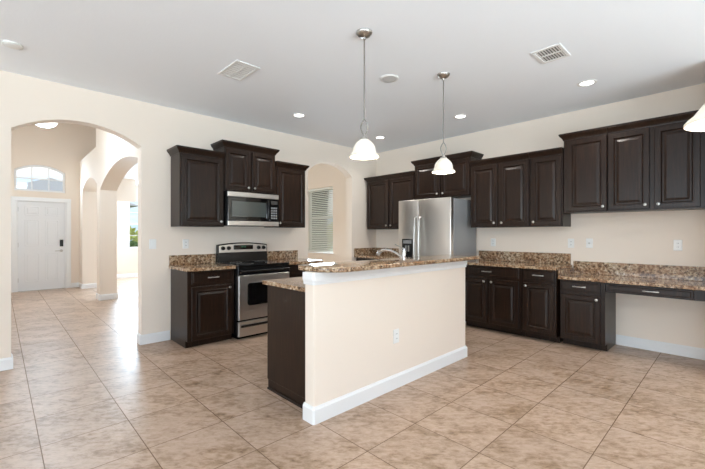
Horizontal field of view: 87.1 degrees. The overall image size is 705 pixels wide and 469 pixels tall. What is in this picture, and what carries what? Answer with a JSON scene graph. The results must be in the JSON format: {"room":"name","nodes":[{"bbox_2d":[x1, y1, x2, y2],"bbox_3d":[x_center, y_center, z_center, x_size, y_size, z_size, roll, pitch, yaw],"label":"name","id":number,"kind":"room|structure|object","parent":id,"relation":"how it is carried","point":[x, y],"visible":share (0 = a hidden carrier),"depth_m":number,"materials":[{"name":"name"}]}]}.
{"room":"kitchen","nodes":[
{"label":"kitchen","id":0,"kind":"room"},
{"bbox_2d":[11,123,135,282],"bbox_3d":[-6.878,-0.805,8.939,2.900,4.200,0.160,0,0,-44],"label":"wall","id":1,"kind":"structure","parent":0,"point":[61,147],"depth_m":8.85,"materials":[{"name":"beige paint"}]},
{"bbox_2d":[14,165,64,192],"bbox_3d":[-7.230,-1.282,8.583,0.898,0.613,0.050,0,0,-44],"label":"window","id":2,"kind":"structure","parent":1,"relation":"in","point":[27,166],"depth_m":8.50,"materials":[{"name":"white paint"}]},
{"bbox_2d":[11,196,70,292],"bbox_3d":[-7.206,0.230,8.602,1.060,2.130,0.195,0,0,-44],"label":"door","id":3,"kind":"structure","parent":1,"relation":"in","point":[40,227],"depth_m":8.55,"materials":[{"name":"white paint"}]},
{"bbox_2d":[71,282,78,287],"bbox_3d":[-6.713,1.238,8.976,0.160,0.115,0.015,0,0,-44],"label":"baseboard","id":4,"kind":"structure","parent":1,"relation":"attached to","point":[73,285],"depth_m":8.96,"materials":[{"name":"white paint"}]},
{"bbox_2d":[79,128,137,294],"bbox_3d":[-4.433,-0.755,6.912,0.285,4.100,6.150,0,0,-44],"label":"wall","id":5,"kind":"structure","parent":0,"point":[102,170],"depth_m":7.34,"materials":[{"name":"beige paint"}]},
{"bbox_2d":[79,282,117,300],"bbox_3d":[-5.680,1.238,8.217,0.315,0.115,2.540,0,0,-44],"label":"baseboard","id":6,"kind":"structure","parent":5,"relation":"attached to","point":[99,297],"depth_m":7.38,"materials":[{"name":"white paint"}]},
{"bbox_2d":[117,186,137,273],"bbox_3d":[-6.297,-0.130,11.425,3.825,2.850,0.150,0,0,-44],"label":"wall","id":7,"kind":"structure","parent":0,"point":[127,258],"depth_m":10.92,"materials":[{"name":"beige paint"}]},
{"bbox_2d":[117,273,137,277],"bbox_3d":[-6.137,1.238,11.463,3.540,0.115,0.015,0,0,-44],"label":"baseboard","id":8,"kind":"structure","parent":7,"relation":"attached to","point":[133,274],"depth_m":10.96,"materials":[{"name":"white paint"}]},
{"bbox_2d":[129,200,137,247],"bbox_3d":[-6.289,-0.305,11.463,1.156,1.466,0.065,0,0,-44],"label":"window","id":9,"kind":"structure","parent":7,"relation":"in","point":[136,200],"depth_m":11.07,"materials":[{"name":"white paint"}]},
{"bbox_2d":[123,163,137,185],"bbox_3d":[-3.534,-1.495,8.739,3.540,0.100,7.550,0,0,-44],"label":"ceiling","id":10,"kind":"structure","parent":0,"point":[132,174],"depth_m":9.00,"materials":[{"name":"white paint"}]},
{"bbox_2d":[0,70,375,358],"bbox_3d":[-4.276,-0.805,2.705,13.250,4.200,0.150,0,0,-44],"label":"wall","id":11,"kind":"structure","parent":0,"point":[153,129],"depth_m":4.44,"materials":[{"name":"beige paint"}]},
{"bbox_2d":[0,357,12,370],"bbox_3d":[-6.135,1.238,0.815,7.950,0.115,0.015,0,0,-44],"label":"baseboard","id":12,"kind":"structure","parent":11,"relation":"attached to","point":[5,363],"depth_m":3.52,"materials":[{"name":"white paint"}]},
{"bbox_2d":[149,239,155,248],"bbox_3d":[-2.376,0.120,4.409,0.076,0.116,0.010,0,0,-44],"label":"light switch","id":13,"kind":"object","parent":11,"relation":"attached to","point":[152,242],"visible":1,"depth_m":4.40,"materials":[{"name":"white plastic"}]},
{"bbox_2d":[137,330,169,344],"bbox_3d":[-2.407,1.238,4.481,0.325,0.115,0.165,0,0,-44],"label":"baseboard","id":14,"kind":"structure","parent":11,"relation":"attached to","point":[144,339],"depth_m":4.41,"materials":[{"name":"white paint"}]},
{"bbox_2d":[183,239,188,248],"bbox_3d":[-2.102,0.125,4.672,0.072,0.116,0.008,0,0,-44],"label":"outlet","id":15,"kind":"object","parent":11,"relation":"attached to","point":[185,241],"visible":1,"depth_m":4.67,"materials":[{"name":"white plastic"}]},
{"bbox_2d":[169,254,215,264],"bbox_3d":[-2.032,0.324,4.728,0.579,0.122,0.021,0,0,-44],"label":"backsplash","id":16,"kind":"structure","parent":11,"relation":"attached to","point":[197,258],"depth_m":4.71,"materials":[{"name":"stone"}]},
{"bbox_2d":[167,145,224,226],"bbox_3d":[-1.932,-0.558,4.591,0.584,0.937,0.356,0,0,-44],"label":"upper cabinet","id":17,"kind":"object","parent":11,"relation":"attached to","point":[197,174],"visible":1,"depth_m":4.48,"materials":[{"name":"brown wood"}]},
{"bbox_2d":[211,139,279,193],"bbox_3d":[-1.448,-0.869,5.053,0.838,0.632,0.356,0,0,-44],"label":"upper cabinet","id":18,"kind":"object","parent":11,"relation":"attached to","point":[247,167],"visible":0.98,"depth_m":4.90,"materials":[{"name":"brown wood"}]},
{"bbox_2d":[224,190,278,226],"bbox_3d":[-1.419,-0.326,5.023,0.738,0.446,0.436,0,0,-44],"label":"microwave","id":19,"kind":"object","parent":18,"relation":"attached to","point":[241,209],"visible":0.98,"depth_m":4.85,"materials":[{"name":"silver metal"}]},
{"bbox_2d":[267,250,297,259],"bbox_3d":[-1.075,0.320,5.642,0.575,0.130,0.021,0,0,-44],"label":"backsplash","id":20,"kind":"structure","parent":11,"relation":"attached to","point":[290,254],"depth_m":5.64,"materials":[{"name":"stone"}]},
{"bbox_2d":[264,161,308,227],"bbox_3d":[-0.972,-0.561,5.508,0.564,0.932,0.356,0,0,-44],"label":"upper cabinet","id":21,"kind":"object","parent":11,"relation":"attached to","point":[289,177],"visible":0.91,"depth_m":5.39,"materials":[{"name":"brown wood"}]},
{"bbox_2d":[0,277,704,468],"bbox_3d":[-3.844,1.355,2.254,13.250,0.120,17.100,0,0,-44],"label":"floor","id":22,"kind":"structure","parent":0,"point":[80,391],"depth_m":2.77,"materials":[{"name":"ceramic"}]},
{"bbox_2d":[171,269,233,347],"bbox_3d":[-1.821,0.859,4.523,0.558,0.872,0.607,0,0,-44],"label":"base cabinet","id":23,"kind":"object","parent":22,"relation":"on","point":[202,302],"visible":0.98,"depth_m":4.33,"materials":[{"name":"brown wood"}]},
{"bbox_2d":[169,254,235,271],"bbox_3d":[-1.834,0.343,4.518,0.582,0.159,0.597,0,0,-44],"label":"countertop","id":24,"kind":"structure","parent":23,"relation":"on","point":[197,262],"depth_m":4.58,"materials":[{"name":"stone"}]},
{"bbox_2d":[216,242,289,338],"bbox_3d":[-1.314,0.706,4.935,0.737,1.178,0.678,0,0,-44],"label":"range","id":25,"kind":"object","parent":22,"relation":"on","point":[250,295],"visible":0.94,"depth_m":4.67,"materials":[{"name":"silver metal"}]},
{"bbox_2d":[219,260,288,266],"bbox_3d":[-1.310,0.389,4.931,0.737,0.021,0.580,0,0,-44],"label":"cooktop","id":26,"kind":"object","parent":25,"relation":"in","point":[244,263],"depth_m":4.89,"materials":[{"name":"grey"}]},
{"bbox_2d":[267,285,304,408],"bbox_3d":[0.169,0.859,3.567,1.931,0.872,0.677,0,0,-44],"label":"base cabinet","id":27,"kind":"object","parent":22,"relation":"on","point":[285,307],"visible":0.09,"depth_m":2.92,"materials":[{"name":"brown wood"}]},
{"bbox_2d":[262,277,304,291],"bbox_3d":[0.187,0.406,3.565,1.990,0.032,0.654,0,0,-44],"label":"countertop","id":28,"kind":"structure","parent":27,"relation":"on","point":[295,283],"depth_m":2.98,"materials":[{"name":"stone"}]},
{"bbox_2d":[376,244,405,257],"bbox_3d":[0.394,0.245,3.790,0.060,0.289,0.397,0,0,-44],"label":"faucet","id":29,"kind":"object","parent":28,"relation":"on","point":[380,251],"visible":0.7,"depth_m":3.74,"materials":[{"name":"silver metal"}]},
{"bbox_2d":[289,263,316,277],"bbox_3d":[-0.867,0.859,5.435,0.588,0.872,0.607,0,0,-44],"label":"base cabinet","id":30,"kind":"object","parent":22,"relation":"on","point":[293,271],"visible":0.06,"depth_m":5.14,"materials":[{"name":"brown wood"}]},
{"bbox_2d":[267,250,322,264],"bbox_3d":[-0.860,0.339,5.449,0.620,0.167,0.597,0,0,-44],"label":"countertop","id":31,"kind":"structure","parent":30,"relation":"on","point":[291,256],"depth_m":5.55,"materials":[{"name":"stone"}]},
{"bbox_2d":[356,257,374,260],"bbox_3d":[0.633,0.859,6.496,0.607,0.872,1.126,0,0,-44],"label":"base cabinet","id":32,"kind":"object","parent":22,"relation":"on","point":[357,259],"visible":0.02,"depth_m":6.60,"materials":[{"name":"brown wood"}]},
{"bbox_2d":[354,248,398,258],"bbox_3d":[0.634,0.341,6.503,0.597,0.162,1.137,0,0,-44],"label":"countertop","id":33,"kind":"structure","parent":32,"relation":"on","point":[358,252],"depth_m":6.76,"materials":[{"name":"stone"}]},
{"bbox_2d":[303,261,466,424],"bbox_3d":[0.436,0.778,3.253,2.052,1.032,0.124,0,0,-44],"label":"wall","id":34,"kind":"structure","parent":22,"relation":"on","point":[352,359],"depth_m":2.95,"materials":[{"name":"beige paint"}]},
{"bbox_2d":[298,254,479,272],"bbox_3d":[0.466,0.245,3.291,2.085,0.034,0.415,0,0,-44],"label":"countertop","id":35,"kind":"structure","parent":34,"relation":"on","point":[362,265],"depth_m":2.96,"materials":[{"name":"stone"}]},
{"bbox_2d":[393,328,398,343],"bbox_3d":[0.370,0.860,3.120,0.072,0.116,0.008,0,0,-44],"label":"outlet","id":36,"kind":"object","parent":34,"relation":"attached to","point":[396,331],"visible":1,"depth_m":3.11,"materials":[{"name":"white plastic"}]},
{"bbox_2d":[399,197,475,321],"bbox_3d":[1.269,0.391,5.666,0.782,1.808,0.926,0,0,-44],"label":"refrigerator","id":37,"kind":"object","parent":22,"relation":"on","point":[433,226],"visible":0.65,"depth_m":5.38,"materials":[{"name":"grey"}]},
{"bbox_2d":[465,265,524,335],"bbox_3d":[1.996,0.859,5.071,0.607,0.872,0.813,0,0,-44],"label":"base cabinet","id":38,"kind":"object","parent":22,"relation":"on","point":[493,295],"visible":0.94,"depth_m":4.85,"materials":[{"name":"brown wood"}]},
{"bbox_2d":[467,250,571,270],"bbox_3d":[2.131,0.335,4.933,0.602,0.174,1.251,0,0,-44],"label":"countertop","id":39,"kind":"structure","parent":38,"relation":"on","point":[526,260],"depth_m":4.93,"materials":[{"name":"stone"}]},
{"bbox_2d":[522,268,566,342],"bbox_3d":[2.416,0.859,4.631,0.607,0.872,0.396,0,0,-44],"label":"base cabinet","id":40,"kind":"object","parent":22,"relation":"on","point":[540,288],"visible":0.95,"depth_m":4.43,"materials":[{"name":"brown wood"}]},
{"bbox_2d":[560,279,615,350],"bbox_3d":[2.744,0.910,4.328,0.552,0.770,0.445,0,0,-44],"label":"base cabinet","id":41,"kind":"object","parent":22,"relation":"on","point":[587,311],"visible":0.94,"depth_m":4.16,"materials":[{"name":"brown wood"}]},
{"bbox_2d":[558,261,704,290],"bbox_3d":[3.024,0.430,4.039,0.547,0.185,1.271,0,0,-44],"label":"countertop","id":42,"kind":"structure","parent":41,"relation":"on","point":[666,276],"depth_m":4.07,"materials":[{"name":"stone"}]},
{"bbox_2d":[606,283,704,301],"bbox_3d":[3.178,0.578,3.869,0.525,0.105,0.813,0,0,-44],"label":"drawer unit","id":43,"kind":"object","parent":42,"relation":"attached to","point":[686,294],"visible":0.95,"depth_m":3.69,"materials":[{"name":"brown wood"}]},
{"bbox_2d":[0,0,704,152],"bbox_3d":[-1.080,-1.600,-0.638,13.250,0.100,9.100,0,0,-44],"label":"ceiling","id":44,"kind":"structure","parent":0,"point":[309,54],"depth_m":3.22,"materials":[{"name":"white paint"}]},
{"bbox_2d":[2,40,23,49],"bbox_3d":[-2.771,-1.538,3.023,0.130,0.021,0.130,0,0,-44],"label":"smoke detector","id":45,"kind":"object","parent":44,"relation":"attached to","point":[11,44],"visible":1,"depth_m":3.00,"materials":[{"name":"white plastic"}]},
{"bbox_2d":[218,60,260,80],"bbox_3d":[-1.078,-1.545,3.514,0.240,0.008,0.390,0,0,-44],"label":"ceiling vent","id":46,"kind":"object","parent":44,"relation":"in","point":[237,70],"visible":1,"depth_m":3.50,"materials":[{"name":"white plastic"}]},
{"bbox_2d":[292,113,305,117],"bbox_3d":[-0.698,-1.546,4.834,0.176,0.006,0.176,0,0,-44],"label":"recessed light","id":47,"kind":"object","parent":44,"relation":"in","point":[298,115],"visible":1,"depth_m":4.83,"materials":[{"name":"white plastic"}]},
{"bbox_2d":[350,28,378,159],"bbox_3d":[0.091,-1.070,2.846,0.226,0.958,0.226,0,0,-44],"label":"pendant lamp","id":48,"kind":"object","parent":44,"relation":"hanging from","point":[364,149],"visible":1,"depth_m":2.81,"materials":[{"name":"silver metal"}]},
{"bbox_2d":[380,74,398,82],"bbox_3d":[0.367,-1.543,3.682,0.184,0.012,0.184,0,0,-44],"label":"ceiling speaker","id":49,"kind":"object","parent":44,"relation":"attached to","point":[388,78],"visible":1,"depth_m":3.67,"materials":[{"name":"white plastic"}]},
{"bbox_2d":[382,76,396,81],"bbox_3d":[0.367,-1.542,3.682,0.147,0.008,0.147,0,0,-44],"label":"grille","id":50,"kind":"object","parent":49,"relation":"attached to","point":[385,78],"depth_m":3.67,"materials":[{"name":"grey"}]},
{"bbox_2d":[432,72,454,173],"bbox_3d":[0.883,-1.073,3.596,0.226,0.951,0.226,0,0,-44],"label":"pendant lamp","id":51,"kind":"object","parent":44,"relation":"hanging from","point":[443,165],"visible":1,"depth_m":3.56,"materials":[{"name":"silver metal"}]},
{"bbox_2d":[454,114,466,118],"bbox_3d":[1.422,-1.546,4.879,0.176,0.006,0.176,0,0,-44],"label":"recessed light","id":52,"kind":"object","parent":44,"relation":"in","point":[460,116],"visible":1,"depth_m":4.88,"materials":[{"name":"white"}]},
{"bbox_2d":[530,43,570,63],"bbox_3d":[1.705,-1.545,3.185,0.290,0.008,0.230,0,0,-44],"label":"ceiling vent","id":53,"kind":"object","parent":44,"relation":"in","point":[557,51],"visible":1,"depth_m":3.18,"materials":[{"name":"white plastic"}]},
{"bbox_2d":[577,80,596,86],"bbox_3d":[2.406,-1.546,3.803,0.176,0.006,0.176,0,0,-44],"label":"recessed light","id":54,"kind":"object","parent":44,"relation":"in","point":[585,83],"visible":1,"depth_m":3.81,"materials":[{"name":"white"}]},
{"bbox_2d":[683,104,704,130],"bbox_3d":[1.643,-1.018,1.600,0.320,1.063,0.320,0,0,-44],"label":"pendant lamp","id":55,"kind":"object","parent":44,"relation":"hanging from","point":[697,122],"visible":1,"depth_m":1.70,"materials":[{"name":"white glass"}]},
{"bbox_2d":[308,83,704,348],"bbox_3d":[0.891,-0.805,6.779,0.150,4.200,17.100,0,0,-44],"label":"wall","id":56,"kind":"structure","parent":0,"point":[646,237],"depth_m":4.43,"materials":[{"name":"beige paint"}]},
{"bbox_2d":[310,189,332,250],"bbox_3d":[-0.673,-0.318,8.463,0.065,1.451,0.940,0,0,-44],"label":"window","id":57,"kind":"structure","parent":56,"relation":"in","point":[328,189],"depth_m":8.54,"materials":[{"name":"white paint"}]},
{"bbox_2d":[308,186,332,252],"bbox_3d":[-0.716,-0.318,8.421,0.055,1.447,0.915,0,0,-44],"label":"window blind","id":58,"kind":"object","parent":57,"relation":"attached to","point":[325,237],"visible":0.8,"depth_m":8.41,"materials":[{"name":"white plastic"}]},
{"bbox_2d":[377,248,398,254],"bbox_3d":[0.850,0.322,6.694,0.021,0.124,1.114,0,0,-44],"label":"backsplash","id":59,"kind":"structure","parent":56,"relation":"attached to","point":[395,249],"depth_m":6.85,"materials":[{"name":"stone"}]},
{"bbox_2d":[364,171,414,229],"bbox_3d":[0.724,-0.560,6.584,0.356,0.950,1.124,0,0,-44],"label":"upper cabinet","id":60,"kind":"object","parent":56,"relation":"attached to","point":[384,192],"visible":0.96,"depth_m":6.48,"materials":[{"name":"brown wood"}]},
{"bbox_2d":[411,151,483,199],"bbox_3d":[1.459,-0.878,5.815,0.356,0.630,1.088,0,0,-44],"label":"upper cabinet","id":61,"kind":"object","parent":56,"relation":"attached to","point":[428,185],"visible":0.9,"depth_m":5.65,"materials":[{"name":"brown wood"}]},
{"bbox_2d":[491,238,495,245],"bbox_3d":[2.063,0.123,5.437,0.008,0.116,0.072,0,0,-44],"label":"outlet","id":62,"kind":"object","parent":56,"relation":"attached to","point":[493,240],"visible":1,"depth_m":5.43,"materials":[{"name":"white plastic"}]},
{"bbox_2d":[469,152,529,227],"bbox_3d":[2.089,-0.570,5.155,0.356,0.954,0.821,0,0,-44],"label":"upper cabinet","id":63,"kind":"object","parent":56,"relation":"attached to","point":[500,186],"visible":0.97,"depth_m":5.01,"materials":[{"name":"brown wood"}]},
{"bbox_2d":[479,250,570,264],"bbox_3d":[2.336,0.319,5.139,0.021,0.142,1.237,0,0,-44],"label":"backsplash","id":64,"kind":"structure","parent":56,"relation":"attached to","point":[530,257],"depth_m":5.06,"materials":[{"name":"stone"}]},
{"bbox_2d":[528,147,570,226],"bbox_3d":[2.508,-0.570,4.717,0.356,0.954,0.387,0,0,-44],"label":"upper cabinet","id":65,"kind":"object","parent":56,"relation":"attached to","point":[547,165],"visible":0.91,"depth_m":4.60,"materials":[{"name":"brown wood"}]},
{"bbox_2d":[568,239,573,247],"bbox_3d":[2.769,0.117,4.698,0.008,0.116,0.072,0,0,-44],"label":"outlet","id":66,"kind":"object","parent":56,"relation":"attached to","point":[570,241],"visible":1,"depth_m":4.69,"materials":[{"name":"white plastic"}]},
{"bbox_2d":[558,126,613,213],"bbox_3d":[2.786,-0.728,4.426,0.356,0.949,0.490,0,0,-44],"label":"upper cabinet","id":67,"kind":"object","parent":56,"relation":"attached to","point":[585,151],"visible":0.91,"depth_m":4.30,"materials":[{"name":"brown wood"}]},
{"bbox_2d":[586,238,592,247],"bbox_3d":[2.905,0.113,4.547,0.020,0.116,0.072,0,0,-44],"label":"cable jack","id":68,"kind":"object","parent":56,"relation":"attached to","point":[589,241],"visible":1,"depth_m":4.55,"materials":[{"name":"white plastic"}]},
{"bbox_2d":[573,261,704,281],"bbox_3d":[3.212,0.413,4.223,0.021,0.150,1.234,0,0,-44],"label":"backsplash","id":69,"kind":"structure","parent":56,"relation":"attached to","point":[689,273],"depth_m":4.16,"materials":[{"name":"stone"}]},
{"bbox_2d":[607,110,704,212],"bbox_3d":[3.244,-0.728,3.946,0.356,0.949,0.832,0,0,-44],"label":"upper cabinet","id":70,"kind":"object","parent":56,"relation":"attached to","point":[655,164],"visible":0.98,"depth_m":3.84,"materials":[{"name":"brown wood"}]},
{"bbox_2d":[616,334,704,359],"bbox_3d":[3.378,1.238,4.057,0.015,0.115,0.818,0,0,-44],"label":"baseboard","id":71,"kind":"structure","parent":56,"relation":"attached to","point":[663,347],"depth_m":4.05,"materials":[{"name":"white paint"}]},
{"bbox_2d":[673,240,681,250],"bbox_3d":[3.476,0.120,3.958,0.008,0.116,0.072,0,0,-44],"label":"outlet","id":72,"kind":"object","parent":56,"relation":"attached to","point":[677,244],"visible":1,"depth_m":3.96,"materials":[{"name":"white plastic"}]},
{"bbox_3d":[-4.699,-2.855,6.658,2.900,0.100,6.150,0,0,-44],"label":"ceiling","id":73,"kind":"structure","parent":0,"visible":0},
{"bbox_2d":[36,123,57,127],"bbox_3d":[-4.573,-2.189,5.499,0.310,1.229,0.310,0,0,-44],"label":"bowl light","id":74,"kind":"object","parent":73,"relation":"hanging from","point":[45,125],"visible":0.32,"depth_m":5.48,"materials":[{"name":"white glass"}]},
{"label":"outside","id":75,"kind":"structure","parent":0,"visible":0},
{"bbox_3d":[-6.451,1.510,14.354,80.000,0.170,100.000,0,0,-44],"label":"ground","id":76,"kind":"structure","parent":75,"visible":0},
{"bbox_2d":[17,178,137,207],"bbox_3d":[-18.293,-0.940,22.403,7.500,4.730,8.900,0,0,-44],"label":"house","id":77,"kind":"structure","parent":76,"relation":"on","point":[39,184],"depth_m":20.65,"materials":[{"name":"beige paint"}]},
{"bbox_2d":[130,226,137,241],"bbox_3d":[-10.448,0.502,16.800,2.028,1.846,2.000,0,0,-44],"label":"hedge","id":78,"kind":"object","parent":76,"relation":"on","point":[132,230],"visible":0.08,"depth_m":16.74,"materials":[{"name":"green plant"}]},
{"bbox_2d":[130,241,137,246],"bbox_3d":[-7.557,0.826,12.762,1.274,1.198,1.316,0,0,-44],"label":"shrub","id":79,"kind":"object","parent":76,"relation":"on","point":[132,243],"visible":0.05,"depth_m":12.64,"materials":[{"name":"green plant"}]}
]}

